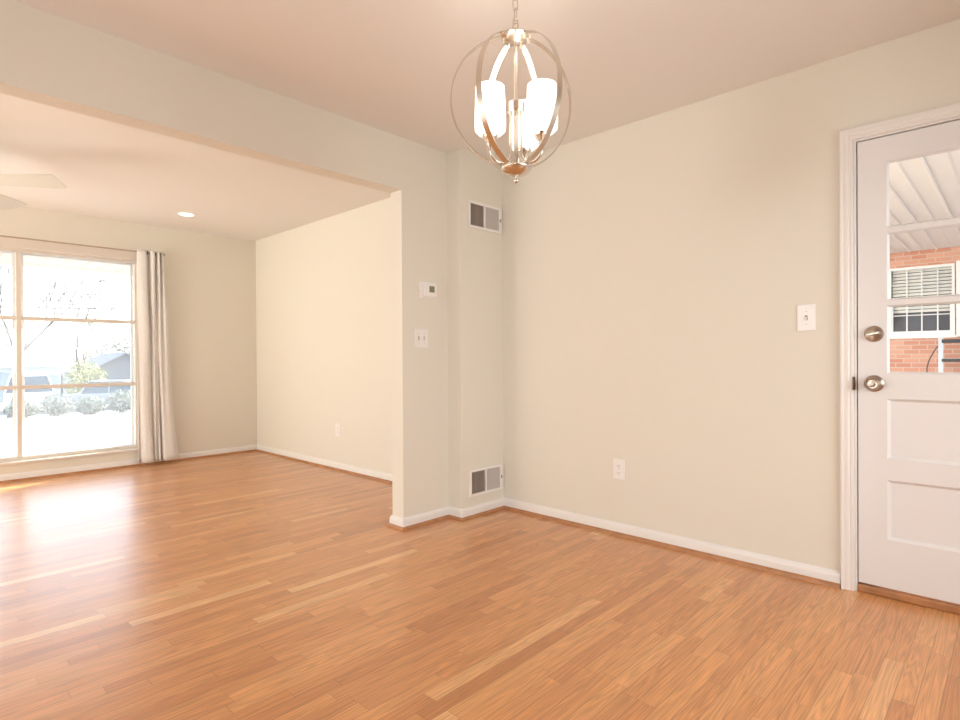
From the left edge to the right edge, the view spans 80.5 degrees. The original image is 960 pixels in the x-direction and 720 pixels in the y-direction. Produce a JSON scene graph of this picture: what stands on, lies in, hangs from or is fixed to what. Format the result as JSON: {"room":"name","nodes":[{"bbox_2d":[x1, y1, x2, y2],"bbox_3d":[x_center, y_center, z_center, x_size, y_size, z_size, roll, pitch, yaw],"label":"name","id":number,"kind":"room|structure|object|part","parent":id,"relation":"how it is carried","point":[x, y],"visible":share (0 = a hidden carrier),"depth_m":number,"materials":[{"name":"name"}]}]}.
{"room":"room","nodes":[
{"label":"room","id":0,"kind":"room"},
{"bbox_2d":[0,206,256,474],"bbox_3d":[-4.594,-0.145,4.660,0.220,2.440,5.636,0,0,44],"label":"wall","id":1,"kind":"structure","parent":0,"point":[210,279],"depth_m":6.13,"materials":[{"name":"beige paint"}]},
{"bbox_2d":[0,253,129,271],"bbox_3d":[-5.193,-1.211,5.607,1.950,0.110,9.400,0,0,44],"label":"trim","id":2,"kind":"structure","parent":1,"relation":"attached to","point":[6,257],"depth_m":6.82,"materials":[{"name":"white wood"}]},
{"bbox_2d":[0,237,137,465],"bbox_3d":[-4.450,-0.075,4.755,0.178,2.003,2.880,0,0,44],"label":"window","id":3,"kind":"structure","parent":1,"relation":"in","point":[16,247],"depth_m":5.22,"materials":[{"name":"beige paint"}]},
{"bbox_3d":[-4.505,-0.049,4.808,0.025,1.875,0.886,0,0,44],"label":"storm sash","id":4,"kind":"part","parent":3,"relation":"part of","materials":[{"name":"white plastic"}]},
{"bbox_3d":[-4.393,-0.084,4.700,0.016,1.985,2.880,0,0,44],"label":"casing","id":5,"kind":"part","parent":3,"relation":"part of","materials":[{"name":"beige paint"}]},
{"bbox_3d":[-4.406,0.915,4.723,0.073,0.024,2.880,0,0,44],"label":"sill","id":6,"kind":"part","parent":3,"relation":"part of","materials":[{"name":"beige paint"}]},
{"bbox_2d":[0,235,164,255],"bbox_3d":[-4.482,-1.063,4.544,0.104,0.070,3.555,0,0,44],"label":"curtain rod","id":7,"kind":"object","parent":1,"relation":"attached to","point":[0,235],"visible":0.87,"depth_m":5.21,"materials":[{"name":"brown metal"}]},
{"bbox_2d":[137,249,179,463],"bbox_3d":[-3.262,-0.036,5.759,0.071,2.124,0.393,0,0,44],"label":"curtain","id":8,"kind":"object","parent":7,"relation":"hanging from","point":[157,441],"visible":1,"depth_m":5.72,"materials":[{"name":"grey fabric"}]},
{"bbox_2d":[0,449,255,483],"bbox_3d":[-4.506,1.065,4.561,0.017,0.020,5.595,0,0,44],"label":"trim","id":9,"kind":"structure","parent":1,"relation":"attached to","point":[181,459],"depth_m":5.55,"materials":[{"name":"brown wood"}]},
{"bbox_2d":[0,444,256,480],"bbox_3d":[-4.516,1.039,4.570,0.014,0.072,5.595,0,0,44],"label":"baseboard","id":10,"kind":"structure","parent":1,"relation":"attached to","point":[36,473],"depth_m":5.46,"materials":[{"name":"white paint"}]},
{"bbox_2d":[0,0,503,517],"bbox_3d":[-1.862,-0.149,2.067,0.234,2.440,5.636,0,0,44],"label":"wall","id":11,"kind":"structure","parent":0,"point":[447,395],"depth_m":3.55,"materials":[{"name":"beige paint"}]},
{"bbox_2d":[414,329,427,347],"bbox_3d":[-0.372,-0.138,3.630,0.020,0.122,0.116,0,0,44],"label":"light switch","id":12,"kind":"object","parent":11,"relation":"attached to","point":[420,335],"visible":1,"depth_m":3.63,"materials":[{"name":"white plastic"}]},
{"bbox_2d":[419,281,436,298],"bbox_3d":[-0.331,-0.451,3.669,0.027,0.104,0.140,0,0,44],"label":"thermostat","id":13,"kind":"object","parent":11,"relation":"attached to","point":[426,289],"visible":1,"depth_m":3.65,"materials":[{"name":"white plastic"}]},
{"bbox_2d":[386,506,503,530],"bbox_3d":[-0.203,1.043,3.812,0.292,0.020,0.838,0,0,44],"label":"trim","id":14,"kind":"structure","parent":11,"relation":"attached to","point":[397,527],"depth_m":3.71,"materials":[{"name":"brown wood"}]},
{"bbox_2d":[389,498,503,526],"bbox_3d":[-0.198,1.017,3.817,0.262,0.072,0.823,0,0,44],"label":"baseboard","id":15,"kind":"structure","parent":11,"relation":"attached to","point":[448,510],"depth_m":3.73,"materials":[{"name":"white paint"}]},
{"bbox_2d":[467,200,501,233],"bbox_3d":[0.036,-0.977,3.885,0.017,0.180,0.330,0,0,44],"label":"air vent","id":16,"kind":"object","parent":11,"relation":"in","point":[481,216],"visible":1,"depth_m":3.88,"materials":[{"name":"white plastic"}]},
{"bbox_2d":[469,463,502,496],"bbox_3d":[0.046,0.823,3.892,0.017,0.180,0.330,0,0,44],"label":"air vent","id":17,"kind":"object","parent":11,"relation":"in","point":[483,480],"visible":1,"depth_m":3.88,"materials":[{"name":"white plastic"}]},
{"bbox_2d":[0,451,959,719],"bbox_3d":[-1.689,1.151,1.923,8.200,0.160,5.946,0,0,44],"label":"floor","id":18,"kind":"structure","parent":0,"point":[255,585],"depth_m":2.31,"materials":[{"name":"brown wood"}]},
{"bbox_2d":[0,0,959,253],"bbox_3d":[0.847,-1.449,3.835,9.250,0.128,12.250,0,0,44],"label":"ceiling","id":19,"kind":"structure","parent":0,"point":[390,66],"depth_m":2.74,"materials":[{"name":"white paint"}]},
{"bbox_2d":[0,174,66,209],"bbox_3d":[-3.251,-1.172,3.419,1.037,0.390,1.037,0,0,38],"label":"ceiling fan","id":20,"kind":"object","parent":19,"relation":"hanging from","point":[21,180],"visible":1,"depth_m":3.50,"materials":[{"name":"white"}]},
{"bbox_3d":[-3.301,-1.099,3.833,0.152,0.045,0.495,0,0,-7],"label":"blade","id":21,"kind":"part","parent":20,"relation":"part of","materials":[{"name":"white"}]},
{"bbox_3d":[-2.836,-1.100,3.470,0.495,0.045,0.152,0,0,-7],"label":"blade","id":22,"kind":"part","parent":20,"relation":"part of","materials":[{"name":"white"}]},
{"bbox_2d":[176,212,196,216],"bbox_3d":[-2.775,-1.376,5.358,0.176,0.006,0.176,0,0,44],"label":"recessed light","id":23,"kind":"object","parent":19,"relation":"in","point":[186,214],"visible":1,"depth_m":5.36,"materials":[{"name":"white plastic"}]},
{"bbox_2d":[450,0,570,183],"bbox_3d":[0.104,-0.985,1.908,0.406,0.789,0.340,0,0,0],"label":"orb chandelier","id":24,"kind":"object","parent":19,"relation":"hanging from","point":[533,119],"visible":1,"depth_m":1.84,"materials":[{"name":"silver metal"}]},
{"bbox_3d":[0.033,-0.814,1.858,0.103,0.158,0.103,0,0,44],"label":"lamp shade","id":25,"kind":"part","parent":24,"relation":"part of","materials":[{"name":"white glass"}]},
{"bbox_3d":[0.068,-0.738,1.875,0.085,0.182,0.008,0,0,-26],"label":"lamp arm","id":26,"kind":"part","parent":24,"relation":"part of","materials":[{"name":"silver metal"}]},
{"bbox_3d":[0.120,-0.861,1.900,0.013,0.423,0.013,0,0,10],"label":"stem","id":27,"kind":"part","parent":24,"relation":"part of","materials":[{"name":"silver metal"}]},
{"bbox_3d":[0.121,-0.631,1.901,0.104,0.037,0.104,0,0,44],"label":"dish","id":28,"kind":"part","parent":24,"relation":"part of","materials":[{"name":"silver metal"}]},
{"bbox_3d":[0.141,-0.739,1.955,0.008,0.182,0.085,0,0,20],"label":"lamp arm","id":29,"kind":"part","parent":24,"relation":"part of","materials":[{"name":"silver metal"}]},
{"bbox_3d":[0.154,-0.816,1.991,0.103,0.158,0.103,0,0,44],"label":"lamp shade","id":30,"kind":"part","parent":24,"relation":"part of","materials":[{"name":"white glass"}]},
{"bbox_3d":[0.170,-0.739,1.869,0.085,0.182,0.008,0,0,33],"label":"lamp arm","id":31,"kind":"part","parent":24,"relation":"part of","materials":[{"name":"silver metal"}]},
{"bbox_3d":[0.202,-0.815,1.847,0.103,0.158,0.103,0,0,44],"label":"lamp shade","id":32,"kind":"part","parent":24,"relation":"part of","materials":[{"name":"white glass"}]},
{"bbox_2d":[256,19,959,570],"bbox_3d":[0.281,-0.171,4.000,8.200,2.440,0.201,0,0,44],"label":"wall","id":33,"kind":"structure","parent":0,"point":[657,269],"depth_m":3.20,"materials":[{"name":"beige paint"}]},
{"bbox_2d":[256,449,391,483],"bbox_3d":[-1.325,1.043,5.370,3.540,0.020,0.017,0,0,44],"label":"trim","id":34,"kind":"structure","parent":33,"relation":"attached to","point":[266,452],"depth_m":5.49,"materials":[{"name":"brown wood"}]},
{"bbox_2d":[257,444,391,480],"bbox_3d":[-1.316,1.016,5.380,3.540,0.072,0.014,0,0,44],"label":"baseboard","id":35,"kind":"structure","parent":33,"relation":"attached to","point":[382,475],"depth_m":5.51,"materials":[{"name":"white paint"}]},
{"bbox_2d":[335,423,339,435],"bbox_3d":[-1.360,0.667,5.422,0.078,0.122,0.009,0,0,44],"label":"wall outlet","id":36,"kind":"object","parent":33,"relation":"attached to","point":[337,425],"visible":1,"depth_m":5.42,"materials":[{"name":"white plastic"}]},
{"bbox_2d":[613,458,624,479],"bbox_3d":[0.832,0.655,3.397,0.078,0.122,0.009,0,0,44],"label":"wall outlet","id":37,"kind":"object","parent":33,"relation":"attached to","point":[618,464],"visible":1,"depth_m":3.39,"materials":[{"name":"white plastic"}]},
{"bbox_2d":[504,506,839,588],"bbox_3d":[0.904,1.039,3.311,2.062,0.020,0.017,0,0,44],"label":"trim","id":38,"kind":"structure","parent":33,"relation":"attached to","point":[700,553],"depth_m":3.08,"materials":[{"name":"brown wood"}]},
{"bbox_2d":[504,498,840,587],"bbox_3d":[0.913,1.013,3.320,2.062,0.072,0.014,0,0,44],"label":"baseboard","id":39,"kind":"structure","parent":33,"relation":"attached to","point":[813,571],"depth_m":3.09,"materials":[{"name":"white paint"}]},
{"bbox_2d":[797,304,815,330],"bbox_3d":[1.551,-0.201,2.697,0.080,0.126,0.020,0,0,44],"label":"light switch","id":40,"kind":"object","parent":33,"relation":"attached to","point":[806,314],"visible":1,"depth_m":2.70,"materials":[{"name":"white plastic"}]},
{"bbox_2d":[839,103,959,590],"bbox_3d":[2.050,0.000,2.337,0.939,2.094,0.179,0,0,44],"label":"trim","id":41,"kind":"structure","parent":33,"relation":"attached to","point":[849,138],"depth_m":2.58,"materials":[{"name":"white paint"}]},
{"bbox_2d":[857,120,959,603],"bbox_3d":[2.000,0.011,2.282,0.810,1.988,0.108,0,0,44],"label":"door","id":42,"kind":"structure","parent":33,"relation":"in","point":[909,422],"depth_m":2.47,"materials":[{"name":"white paint"}]},
{"bbox_3d":[1.735,0.105,2.504,0.074,0.074,0.064,0,0,44],"label":"knob","id":43,"kind":"part","parent":42,"relation":"part of","materials":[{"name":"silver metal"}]},
{"bbox_3d":[2.019,0.660,2.306,0.591,0.264,0.029,0,0,44],"label":"panel","id":44,"kind":"part","parent":42,"relation":"part of","materials":[{"name":"white paint"}]},
{"bbox_3d":[2.017,0.302,2.304,0.591,0.265,0.029,0,0,44],"label":"panel","id":45,"kind":"part","parent":42,"relation":"part of","materials":[{"name":"white paint"}]},
{"bbox_2d":[858,582,959,614],"bbox_3d":[2.061,1.030,2.346,0.817,0.034,0.162,0,0,44],"label":"trim","id":46,"kind":"structure","parent":33,"relation":"attached to","point":[911,598],"depth_m":2.44,"materials":[{"name":"brown wood"}]},
{"bbox_3d":[-3.692,-0.128,-0.185,8.200,2.440,0.150,0,0,44],"label":"wall","id":47,"kind":"structure","parent":0,"visible":0},
{"bbox_2d":[0,253,129,275],"bbox_3d":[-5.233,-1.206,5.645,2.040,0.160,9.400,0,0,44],"label":"gutter","id":48,"kind":"object","parent":47,"relation":"attached to","point":[40,265],"visible":0.09,"depth_m":7.01,"materials":[{"name":"white metal"}]},
{"label":"outside","id":49,"kind":"structure","parent":0,"visible":0},
{"bbox_2d":[0,401,130,439],"bbox_3d":[-31.686,2.205,36.998,83.570,1.600,70.000,0,0,44],"label":"yard","id":50,"kind":"structure","parent":49,"point":[40,424],"depth_m":14.66,"materials":[{"name":"white snow"}]},
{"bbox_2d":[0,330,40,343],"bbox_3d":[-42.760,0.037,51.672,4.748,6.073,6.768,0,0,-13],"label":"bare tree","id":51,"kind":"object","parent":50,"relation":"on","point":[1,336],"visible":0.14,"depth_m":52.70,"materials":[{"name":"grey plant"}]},
{"bbox_2d":[3,400,41,417],"bbox_3d":[-17.867,1.948,22.128,1.187,0.752,1.180,0,0,44],"label":"bush","id":52,"kind":"object","parent":50,"relation":"on","point":[30,409],"visible":0.48,"depth_m":22.04,"materials":[{"name":"green plant"}]},
{"bbox_2d":[3,374,54,412],"bbox_3d":[-22.621,1.636,28.456,1.974,1.805,4.493,-1,0,-39],"label":"suv","id":53,"kind":"object","parent":50,"relation":"on","point":[37,395],"visible":0.48,"depth_m":27.57,"materials":[{"name":"white paint"}]},
{"bbox_3d":[-23.046,0.766,28.961,1.526,0.065,2.420,-1,0,-39],"label":"roof panel","id":54,"kind":"part","parent":53,"relation":"part of","materials":[{"name":"white paint"}]},
{"bbox_2d":[0,344,66,400],"bbox_3d":[-37.579,0.894,43.131,8.800,4.285,8.500,0,0,44],"label":"house","id":55,"kind":"structure","parent":50,"relation":"on","point":[37,360],"depth_m":42.71,"materials":[{"name":"grey"}]},
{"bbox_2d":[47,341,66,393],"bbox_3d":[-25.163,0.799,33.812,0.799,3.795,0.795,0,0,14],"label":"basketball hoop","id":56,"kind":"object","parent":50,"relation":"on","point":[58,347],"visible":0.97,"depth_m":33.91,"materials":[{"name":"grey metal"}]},
{"bbox_2d":[40,393,74,415],"bbox_3d":[-16.537,1.765,22.218,1.154,0.973,1.151,0,0,44],"label":"bush","id":57,"kind":"object","parent":50,"relation":"on","point":[65,404],"visible":0.98,"depth_m":22.03,"materials":[{"name":"green plant"}]},
{"bbox_2d":[0,275,123,388],"bbox_3d":[-29.859,-1.737,41.225,6.284,9.396,7.554,0,0,23],"label":"bare tree","id":58,"kind":"object","parent":50,"relation":"on","point":[101,290],"visible":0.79,"depth_m":41.69,"materials":[{"name":"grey plant"}]},
{"bbox_2d":[0,264,123,417],"bbox_3d":[-18.769,-1.658,23.374,5.612,8.267,7.851,0,0,5],"label":"bare tree","id":59,"kind":"object","parent":50,"relation":"on","point":[9,268],"visible":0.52,"depth_m":24.45,"materials":[{"name":"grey plant"}]},
{"bbox_2d":[0,441,130,455],"bbox_3d":[-5.541,1.295,5.963,2.950,0.160,9.400,0,0,44],"label":"slab","id":60,"kind":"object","parent":50,"relation":"on","point":[121,442],"depth_m":7.81,"materials":[{"name":"concrete"}]},
{"bbox_2d":[60,367,84,397],"bbox_3d":[-32.967,1.793,45.518,2.200,2.460,1.800,0,0,44],"label":"shed","id":61,"kind":"object","parent":50,"relation":"on","point":[63,370],"visible":0.16,"depth_m":44.81,"materials":[{"name":"grey paint"}]},
{"bbox_2d":[62,361,108,393],"bbox_3d":[-26.478,1.418,38.096,2.569,2.776,2.600,0,0,44],"label":"leafy bush","id":62,"kind":"object","parent":50,"relation":"on","point":[71,376],"visible":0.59,"depth_m":37.83,"materials":[{"name":"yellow plant"}]},
{"bbox_2d":[73,396,106,414],"bbox_3d":[-15.330,1.795,22.338,1.152,0.803,1.130,0,0,44],"label":"bush","id":63,"kind":"object","parent":50,"relation":"on","point":[85,406],"visible":0.99,"depth_m":22.16,"materials":[{"name":"green plant"}]},
{"bbox_2d":[64,380,130,404],"bbox_3d":[-18.939,1.766,29.720,4.394,1.425,1.831,0,0,-19],"label":"sedan","id":64,"kind":"object","parent":50,"relation":"on","point":[101,392],"visible":0.23,"depth_m":28.76,"materials":[{"name":"silver metal"}]},
{"bbox_3d":[-19.252,1.088,29.613,1.727,0.065,1.380,0,0,-18],"label":"roof panel","id":65,"kind":"part","parent":64,"relation":"part of","materials":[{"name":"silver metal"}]},
{"bbox_2d":[75,352,133,381],"bbox_3d":[-33.748,1.166,52.321,7.700,3.660,6.100,0,0,44],"label":"house","id":66,"kind":"structure","parent":50,"relation":"on","point":[116,365],"depth_m":49.64,"materials":[{"name":"grey"}]},
{"bbox_2d":[86,339,133,360],"bbox_3d":[-38.627,0.346,60.950,7.201,5.280,7.393,0,0,44],"label":"tree","id":67,"kind":"object","parent":50,"relation":"on","point":[96,352],"visible":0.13,"depth_m":59.82,"materials":[{"name":"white plant"}]},
{"bbox_2d":[104,389,130,412],"bbox_3d":[-14.158,1.639,22.432,1.171,1.000,1.199,0,0,44],"label":"bush","id":68,"kind":"object","parent":50,"relation":"on","point":[115,405],"visible":0.82,"depth_m":22.20,"materials":[{"name":"green plant"}]},
{"bbox_2d":[105,324,133,358],"bbox_3d":[-26.929,-0.238,44.747,7.324,6.289,5.282,0,0,25],"label":"bare tree","id":69,"kind":"object","parent":50,"relation":"on","point":[125,328],"visible":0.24,"depth_m":43.28,"materials":[{"name":"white plant"}]},
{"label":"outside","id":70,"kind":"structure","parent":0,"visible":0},
{"bbox_2d":[4,307,122,308],"bbox_3d":[-24.317,-3.089,29.947,29.268,0.822,0.056,0,0,-5],"label":"overhead wire","id":71,"kind":"object","parent":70,"point":[4,307],"visible":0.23,"depth_m":30.16,"materials":[{"name":"grey rubber"}]},
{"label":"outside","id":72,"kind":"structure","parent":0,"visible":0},
{"bbox_3d":[5.510,1.229,5.948,8.200,0.160,9.804,0,0,44],"label":"slab","id":73,"kind":"object","parent":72,"visible":0},
{"bbox_2d":[890,246,959,372],"bbox_3d":[6.523,-0.352,7.017,8.200,3.100,0.235,0,0,44],"label":"brick building","id":74,"kind":"structure","parent":73,"relation":"on","point":[915,331],"depth_m":7.54,"materials":[{"name":"red brick"}]},
{"bbox_3d":[5.872,-0.783,7.551,0.640,0.855,0.050,0,0,44],"label":"window sash","id":75,"kind":"part","parent":74,"relation":"part of","materials":[{"name":"white plastic"}]},
{"bbox_2d":[892,267,951,312],"bbox_3d":[5.902,-0.928,7.583,0.630,0.576,0.030,0,0,44],"label":"window blind","id":76,"kind":"object","parent":74,"relation":"hanging from","point":[929,281],"depth_m":7.57,"materials":[{"name":"white"}]},
{"bbox_3d":[5.849,-0.305,7.523,0.735,0.030,0.030,0,0,44],"label":"brick window sill","id":77,"kind":"part","parent":74,"relation":"part of","materials":[{"name":"red brick"}]},
{"bbox_2d":[956,260,959,336],"bbox_3d":[6.279,-0.785,7.106,0.475,0.970,0.035,0,0,44],"label":"shutter","id":78,"kind":"object","parent":74,"relation":"hanging from","point":[957,261],"depth_m":7.25,"materials":[{"name":"white plastic"}]},
{"bbox_2d":[926,337,959,371],"bbox_3d":[6.158,0.426,6.854,1.207,1.430,0.065,0,0,44],"label":"railing","id":79,"kind":"object","parent":73,"relation":"on","point":[941,340],"visible":0.51,"depth_m":7.16,"materials":[{"name":"silver metal"}]}
]}

